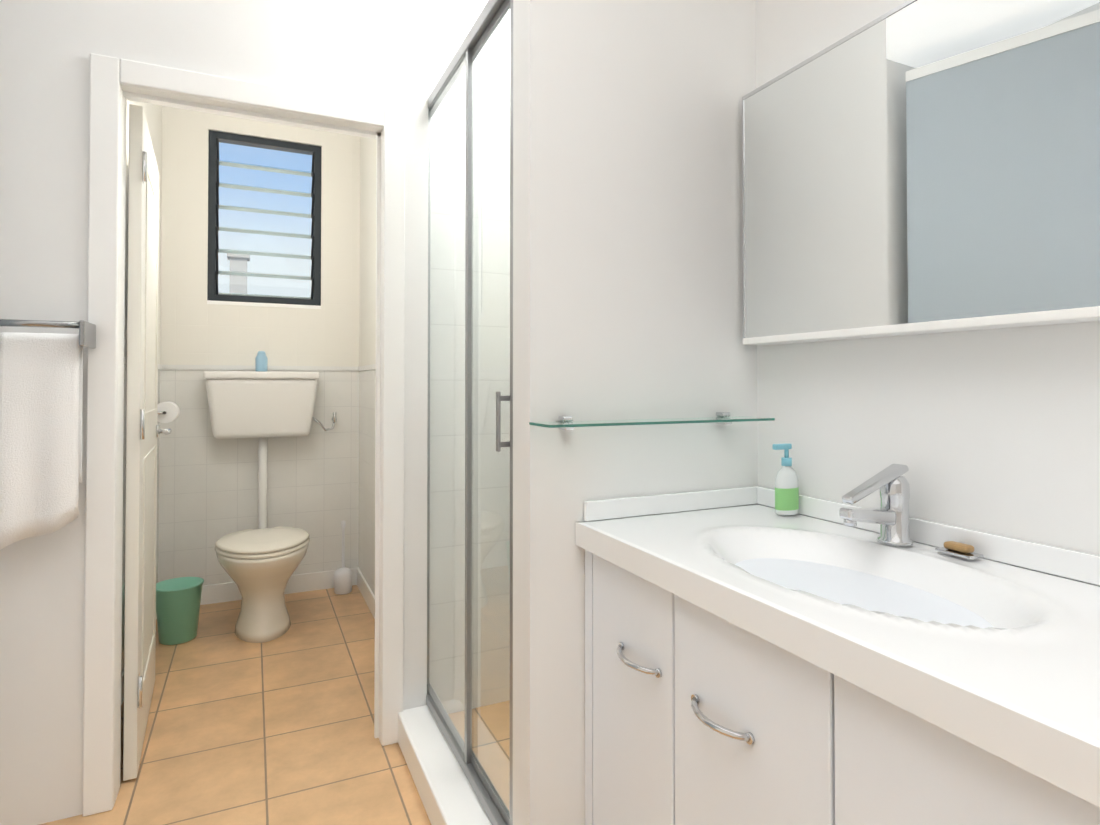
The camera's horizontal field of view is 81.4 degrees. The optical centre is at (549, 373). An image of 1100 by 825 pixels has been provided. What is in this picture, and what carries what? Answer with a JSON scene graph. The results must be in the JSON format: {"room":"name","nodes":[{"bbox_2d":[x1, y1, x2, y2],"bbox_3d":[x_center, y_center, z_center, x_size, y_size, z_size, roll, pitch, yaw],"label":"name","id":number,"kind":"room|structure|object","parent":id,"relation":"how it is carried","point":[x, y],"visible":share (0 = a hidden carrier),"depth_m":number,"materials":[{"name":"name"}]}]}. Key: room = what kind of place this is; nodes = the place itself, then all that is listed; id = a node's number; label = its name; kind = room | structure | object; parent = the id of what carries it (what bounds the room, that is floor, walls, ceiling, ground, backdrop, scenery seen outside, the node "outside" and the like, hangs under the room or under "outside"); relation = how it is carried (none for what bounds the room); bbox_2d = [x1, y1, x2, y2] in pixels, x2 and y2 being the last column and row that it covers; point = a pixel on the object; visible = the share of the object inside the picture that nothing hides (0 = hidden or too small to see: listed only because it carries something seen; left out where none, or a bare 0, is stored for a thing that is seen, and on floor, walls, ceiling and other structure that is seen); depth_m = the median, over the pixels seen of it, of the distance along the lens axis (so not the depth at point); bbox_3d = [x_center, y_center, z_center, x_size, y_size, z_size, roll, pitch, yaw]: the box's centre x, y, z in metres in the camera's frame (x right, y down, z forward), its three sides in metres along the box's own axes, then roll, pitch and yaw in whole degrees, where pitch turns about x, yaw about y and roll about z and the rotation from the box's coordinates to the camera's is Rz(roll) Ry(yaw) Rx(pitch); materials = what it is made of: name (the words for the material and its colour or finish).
{"room":"bathroom","nodes":[
{"label":"bathroom","id":0,"kind":"room"},
{"bbox_2d":[121,99,161,671],"bbox_3d":[-1.769,-0.173,2.642,0.100,2.800,1.760,0,-1,-25],"label":"wall","id":1,"kind":"structure","parent":0,"point":[153,114],"depth_m":2.89,"materials":[{"name":"paint"}]},
{"bbox_2d":[121,615,156,704],"bbox_3d":[-1.698,1.177,2.601,0.010,0.100,1.660,0,-1,-25],"label":"baseboard","id":2,"kind":"structure","parent":1,"relation":"attached to","point":[122,673],"depth_m":2.38,"materials":[{"name":"white"}]},
{"bbox_2d":[124,357,163,368],"bbox_3d":[-1.698,-0.045,2.618,0.008,0.025,1.660,0,-1,-25],"label":"trim","id":3,"kind":"structure","parent":1,"relation":"attached to","point":[160,366],"depth_m":3.25,"materials":[{"name":"white"}]},
{"bbox_2d":[123,104,171,780],"bbox_3d":[-1.416,0.203,2.231,0.141,2.022,0.725,0,-1,-28],"label":"door leaf","id":4,"kind":"structure","parent":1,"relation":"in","point":[143,430],"depth_m":1.94,"materials":[{"name":"white paint"}]},
{"bbox_2d":[157,401,179,422],"bbox_3d":[-1.837,0.183,3.058,0.110,0.098,0.180,0,-1,-25],"label":"toilet paper roll","id":5,"kind":"object","parent":1,"relation":"attached to","point":[168,411],"visible":0.71,"depth_m":3.01,"materials":[{"name":"white paper"}]},
{"bbox_2d":[0,0,428,824],"bbox_3d":[-1.194,-0.183,1.884,1.664,2.800,0.100,0,-1,-25],"label":"wall","id":6,"kind":"structure","parent":0,"point":[368,50],"depth_m":1.77,"materials":[{"name":"paint"}]},
{"bbox_2d":[0,319,95,348],"bbox_3d":[-1.353,-0.105,1.670,0.289,0.067,0.149,0,-1,-25],"label":"towel rail","id":7,"kind":"object","parent":6,"relation":"attached to","point":[87,334],"visible":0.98,"depth_m":1.65,"materials":[{"name":"silver metal"}]},
{"bbox_2d":[0,332,82,549],"bbox_3d":[-1.335,0.174,1.678,0.171,0.561,0.060,0,-1,-25],"label":"hanging towel","id":8,"kind":"object","parent":7,"relation":"hanging from","point":[41,388],"visible":0.98,"depth_m":1.66,"materials":[{"name":"white fabric"}]},
{"bbox_2d":[82,53,404,816],"bbox_3d":[-0.911,0.164,2.011,0.877,2.110,0.132,0,-1,-25],"label":"door frame","id":9,"kind":"structure","parent":6,"relation":"attached to","point":[108,75],"depth_m":1.87,"materials":[{"name":"white wood"}]},
{"bbox_2d":[158,106,359,585],"bbox_3d":[-1.613,-0.159,3.630,1.015,2.800,0.100,0,-1,-25],"label":"wall","id":10,"kind":"structure","parent":0,"point":[208,489],"depth_m":3.54,"materials":[{"name":"paint"}]},
{"bbox_2d":[164,365,355,370],"bbox_3d":[-1.589,-0.032,3.580,0.960,0.025,0.008,0,-1,-25],"label":"trim","id":11,"kind":"structure","parent":10,"relation":"attached to","point":[241,367],"depth_m":3.54,"materials":[{"name":"white tile"}]},
{"bbox_2d":[207,130,320,305],"bbox_3d":[-1.613,-0.862,3.640,0.583,0.934,0.103,0,-1,-25],"label":"window","id":12,"kind":"structure","parent":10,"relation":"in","point":[214,185],"depth_m":3.63,"materials":[{"name":"aluminium"},{"name":"glass"}]},
{"bbox_2d":[207,300,320,308],"bbox_3d":[-1.595,-0.385,3.595,0.583,0.020,0.024,0,-1,-25],"label":"window sill","id":13,"kind":"structure","parent":10,"relation":"attached to","point":[263,304],"depth_m":3.58,"materials":[{"name":"white"}]},
{"bbox_2d":[200,568,354,604],"bbox_3d":[-1.588,1.190,3.562,0.960,0.100,0.010,0,-1,-25],"label":"baseboard","id":14,"kind":"structure","parent":10,"relation":"attached to","point":[229,591],"depth_m":3.62,"materials":[{"name":"white tile"}]},
{"bbox_2d":[39,585,509,824],"bbox_3d":[-0.426,1.236,1.085,2.400,0.060,5.720,0,-1,-25],"label":"floor","id":15,"kind":"structure","parent":0,"point":[279,731],"depth_m":2.17,"materials":[{"name":"tile"}]},
{"bbox_2d":[156,577,203,644],"bbox_3d":[-1.728,1.103,2.974,0.208,0.256,0.208,0,-1,-25],"label":"waste bin","id":16,"kind":"object","parent":15,"relation":"on","point":[178,600],"visible":0.9,"depth_m":2.91,"materials":[{"name":"green plastic"}]},
{"bbox_2d":[203,371,336,642],"bbox_3d":[-1.388,0.607,3.229,0.670,1.258,0.766,0,-1,-25],"label":"toilet","id":17,"kind":"object","parent":15,"relation":"on","point":[260,564],"visible":1,"depth_m":3.32,"materials":[{"name":"white ceramic"}]},
{"bbox_2d":[255,351,267,371],"bbox_3d":[-1.570,-0.067,3.483,0.060,0.112,0.060,0,-1,-25],"label":"air freshener","id":18,"kind":"object","parent":17,"relation":"on","point":[261,360],"visible":0.98,"depth_m":3.46,"materials":[{"name":"blue plastic"}]},
{"bbox_2d":[334,521,351,594],"bbox_3d":[-1.176,1.038,3.640,0.100,0.405,0.100,0,-1,-25],"label":"toilet brush","id":19,"kind":"object","parent":15,"relation":"on","point":[343,580],"visible":1,"depth_m":3.61,"materials":[{"name":"white plastic"}]},
{"bbox_2d":[398,690,491,824],"bbox_3d":[-0.274,1.166,1.798,0.150,0.100,0.983,0,-1,-25],"label":"shower base","id":20,"kind":"object","parent":15,"relation":"on","point":[446,792],"visible":0.69,"depth_m":1.81,"materials":[{"name":"white ceramic"}]},
{"bbox_2d":[426,0,512,824],"bbox_3d":[-0.270,0.081,1.871,0.056,2.069,0.880,0,-1,-25],"label":"screen frame","id":21,"kind":"object","parent":20,"relation":"on","point":[491,16],"visible":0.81,"depth_m":1.79,"materials":[{"name":"silver metal"}]},
{"bbox_2d":[595,566,1099,824],"bbox_3d":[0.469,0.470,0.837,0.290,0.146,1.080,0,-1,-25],"label":"bathroom vanity","id":22,"kind":"object","parent":15,"relation":"on","point":[752,657],"depth_m":0.87,"materials":[{"name":"white laminate"}]},
{"bbox_2d":[575,502,1099,821],"bbox_3d":[0.593,0.359,0.885,0.525,0.084,1.417,0,-1,-25],"label":"countertop","id":23,"kind":"structure","parent":22,"relation":"on","point":[996,659],"depth_m":0.89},
{"bbox_2d":[772,443,798,515],"bbox_3d":[0.547,0.244,1.485,0.070,0.163,0.038,0,-1,-25],"label":"soap bottle","id":24,"kind":"object","parent":23,"relation":"on","point":[786,493],"visible":0.98,"depth_m":1.47,"materials":[{"name":"white plastic"}]},
{"bbox_2d":[839,464,912,545],"bbox_3d":[0.611,0.247,1.200,0.165,0.148,0.060,0,-1,-25],"label":"mixer tap","id":25,"kind":"object","parent":23,"relation":"on","point":[890,515],"visible":1,"depth_m":1.20,"materials":[{"name":"silver metal"}]},
{"bbox_2d":[935,541,983,559],"bbox_3d":[0.724,0.310,1.134,0.036,0.020,0.065,0,-1,-25],"label":"soap dish","id":26,"kind":"object","parent":23,"relation":"on","point":[958,549],"visible":1,"depth_m":1.12,"materials":[{"name":"brown"}]},
{"bbox_2d":[358,137,375,594],"bbox_3d":[-0.779,-0.165,3.158,0.100,2.800,1.660,0,-1,-25],"label":"wall","id":27,"kind":"structure","parent":0,"point":[367,385],"depth_m":3.52,"materials":[{"name":"paint"}]},
{"bbox_2d":[355,567,374,618],"bbox_3d":[-0.808,1.183,3.070,0.010,0.100,1.560,0,-1,-25],"label":"baseboard","id":28,"kind":"structure","parent":27,"relation":"attached to","point":[360,581],"depth_m":3.48,"materials":[{"name":"white"}]},
{"bbox_2d":[356,364,375,370],"bbox_3d":[-0.807,-0.039,3.087,0.008,0.025,1.560,0,-1,-25],"label":"trim","id":29,"kind":"structure","parent":27,"relation":"attached to","point":[368,367],"depth_m":3.50,"materials":[{"name":"white"}]},
{"bbox_2d":[428,0,509,713],"bbox_3d":[0.016,-0.181,2.011,0.636,2.800,0.890,0,-1,-25],"label":"tiled wall","id":30,"kind":"structure","parent":0,"point":[451,22],"depth_m":2.35,"materials":[{"name":"white tile"}]},
{"bbox_2d":[513,0,757,824],"bbox_3d":[0.224,-0.188,1.562,0.636,2.800,0.100,0,-1,-25],"label":"wall","id":31,"kind":"structure","parent":0,"point":[627,224],"depth_m":1.47,"materials":[{"name":"paint"}]},
{"bbox_2d":[529,412,774,429],"bbox_3d":[0.246,0.108,1.453,0.594,0.030,0.106,0,-1,-25],"label":"glass shelf","id":32,"kind":"object","parent":31,"relation":"attached to","point":[565,423],"visible":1,"depth_m":1.41,"materials":[{"name":"clear glass"}]},
{"bbox_2d":[756,0,1099,555],"bbox_3d":[0.992,-0.199,0.783,0.100,2.800,3.940,0,-1,-25],"label":"wall","id":33,"kind":"structure","parent":0,"point":[995,431],"depth_m":1.21,"materials":[{"name":"paint"}]},
{"bbox_2d":[742,0,1099,344],"bbox_3d":[0.832,-0.392,0.922,0.073,0.620,1.522,0,-1,-25],"label":"mirror","id":34,"kind":"object","parent":33,"relation":"attached to","point":[911,167],"visible":0.92,"depth_m":1.16,"materials":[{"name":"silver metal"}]},
{"label":"outside","id":35,"kind":"structure","parent":0,"visible":0},
{"bbox_2d":[227,253,249,293],"bbox_3d":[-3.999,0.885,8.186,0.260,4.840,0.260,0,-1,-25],"label":"building","id":36,"kind":"structure","parent":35,"point":[238,263],"depth_m":8.12,"materials":[{"name":"grey"}]}
]}

